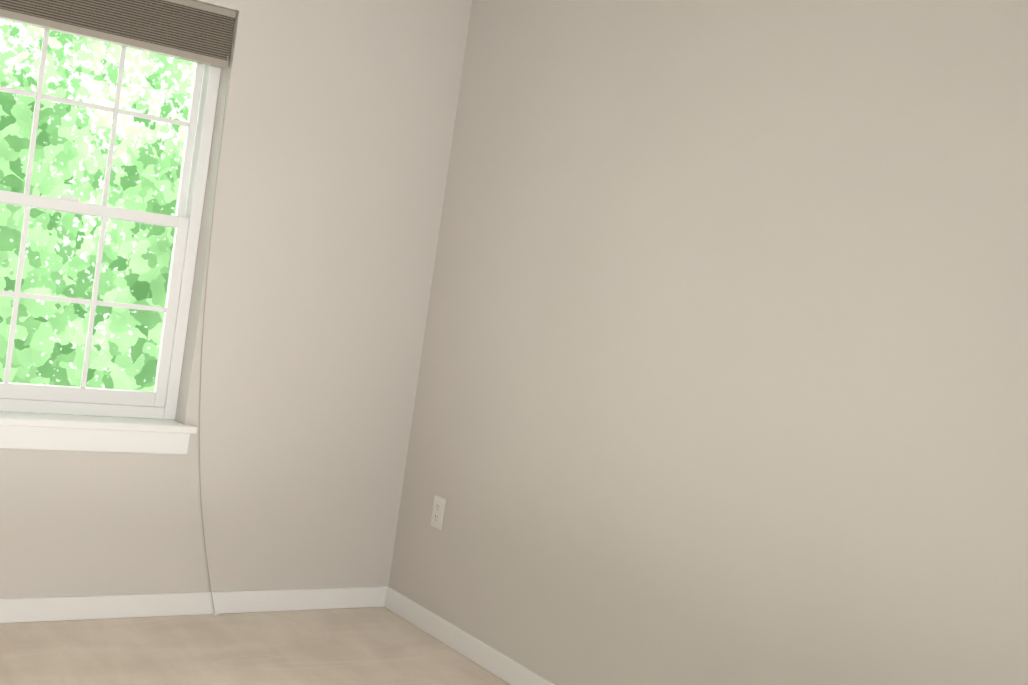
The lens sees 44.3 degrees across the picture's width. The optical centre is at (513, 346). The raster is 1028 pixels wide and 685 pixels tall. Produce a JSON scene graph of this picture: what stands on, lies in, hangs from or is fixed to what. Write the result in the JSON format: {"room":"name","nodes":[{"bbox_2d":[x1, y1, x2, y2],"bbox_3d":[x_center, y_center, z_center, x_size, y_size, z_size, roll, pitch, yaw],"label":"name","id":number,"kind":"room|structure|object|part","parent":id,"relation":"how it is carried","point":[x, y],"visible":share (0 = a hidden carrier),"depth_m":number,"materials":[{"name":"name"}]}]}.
{"room":"empty bedroom","nodes":[
{"label":"empty bedroom","id":0,"kind":"room"},
{"bbox_2d":[0,0,471,598],"bbox_3d":[-1.730,-0.498,3.788,4.046,2.700,0.160,6,4,-36],"label":"wall","id":1,"kind":"structure","parent":0,"point":[332,156],"depth_m":4.41,"materials":[{"name":"paint"}]},
{"bbox_2d":[0,0,235,612],"bbox_3d":[-1.740,-0.178,3.815,1.976,2.038,0.191,6,4,-36],"label":"window","id":2,"kind":"structure","parent":1,"relation":"in","point":[202,143],"depth_m":4.14,"materials":[{"name":"white plastic"}]},
{"bbox_3d":[-1.830,0.253,3.734,1.808,0.075,0.016,6,4,-36],"label":"window sill apron","id":3,"kind":"part","parent":2,"relation":"part of","materials":[{"name":"white wood"}]},
{"bbox_2d":[0,411,196,433],"bbox_3d":[-1.846,0.198,3.761,1.845,0.025,0.124,6,4,-36],"label":"window sill","id":4,"kind":"structure","parent":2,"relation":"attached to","point":[7,418],"depth_m":4.07,"materials":[{"name":"white wood"}]},
{"bbox_3d":[-1.792,-0.520,3.797,1.627,1.234,0.031,6,4,-36],"label":"glass","id":5,"kind":"part","parent":2,"relation":"part of","materials":[{"name":"clear glass"}]},
{"bbox_3d":[-1.791,-0.512,3.795,1.685,1.310,0.060,6,4,-36],"label":"window sashes","id":6,"kind":"part","parent":2,"relation":"part of","materials":[{"name":"white wood"}]},
{"bbox_3d":[-1.792,-0.513,3.796,1.765,1.390,0.074,6,4,-36],"label":"frame","id":7,"kind":"part","parent":2,"relation":"part of","materials":[{"name":"white plastic"}]},
{"bbox_2d":[0,0,234,60],"bbox_3d":[-1.661,-1.097,3.698,1.757,0.143,0.053,6,4,-36],"label":"blind stack","id":8,"kind":"object","parent":2,"relation":"hanging from","point":[178,26],"visible":0.8,"depth_m":4.02,"materials":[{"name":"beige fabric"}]},
{"bbox_3d":[-1.661,-1.095,3.697,1.759,0.187,0.065,6,4,-36],"label":"window blind rails","id":9,"kind":"part","parent":2,"relation":"part of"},
{"bbox_3d":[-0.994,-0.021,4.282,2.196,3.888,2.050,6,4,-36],"label":"blind cord","id":10,"kind":"part","parent":2,"relation":"part of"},
{"bbox_2d":[0,586,388,622],"bbox_3d":[-1.872,0.808,3.799,3.446,0.078,0.014,6,4,-36],"label":"baseboard","id":11,"kind":"structure","parent":1,"relation":"attached to","point":[17,610],"depth_m":4.32,"materials":[{"name":"white wood"}]},
{"bbox_2d":[0,607,509,684],"bbox_3d":[-0.912,1.197,1.301,5.346,0.100,5.861,6,4,-36],"label":"floor","id":12,"kind":"structure","parent":0,"point":[368,646],"depth_m":4.05,"materials":[{"name":"carpet"}]},
{"bbox_2d":[388,0,1027,684],"bbox_3d":[1.335,-0.452,2.611,0.140,3.650,5.861,6,4,-36],"label":"wall","id":13,"kind":"structure","parent":0,"point":[722,378],"depth_m":3.45,"materials":[{"name":"paint"}]},
{"bbox_2d":[431,495,445,529],"bbox_3d":[-0.276,0.600,4.564,0.008,0.115,0.070,6,4,-36],"label":"electrical outlet","id":14,"kind":"object","parent":13,"relation":"attached to","point":[438,513],"visible":1,"depth_m":4.56,"materials":[{"name":"plastic"}]},
{"bbox_2d":[385,587,554,684],"bbox_3d":[1.016,1.306,2.671,0.014,0.078,5.247,6,4,-36],"label":"baseboard","id":15,"kind":"structure","parent":13,"relation":"attached to","point":[505,668],"depth_m":4.35,"materials":[{"name":"white wood"}]},
{"label":"outside","id":16,"kind":"structure","parent":0,"visible":0},
{"bbox_2d":[0,19,194,419],"bbox_3d":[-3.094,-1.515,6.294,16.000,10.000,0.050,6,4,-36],"label":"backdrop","id":17,"kind":"structure","parent":16,"point":[64,270],"depth_m":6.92,"materials":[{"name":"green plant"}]}
]}

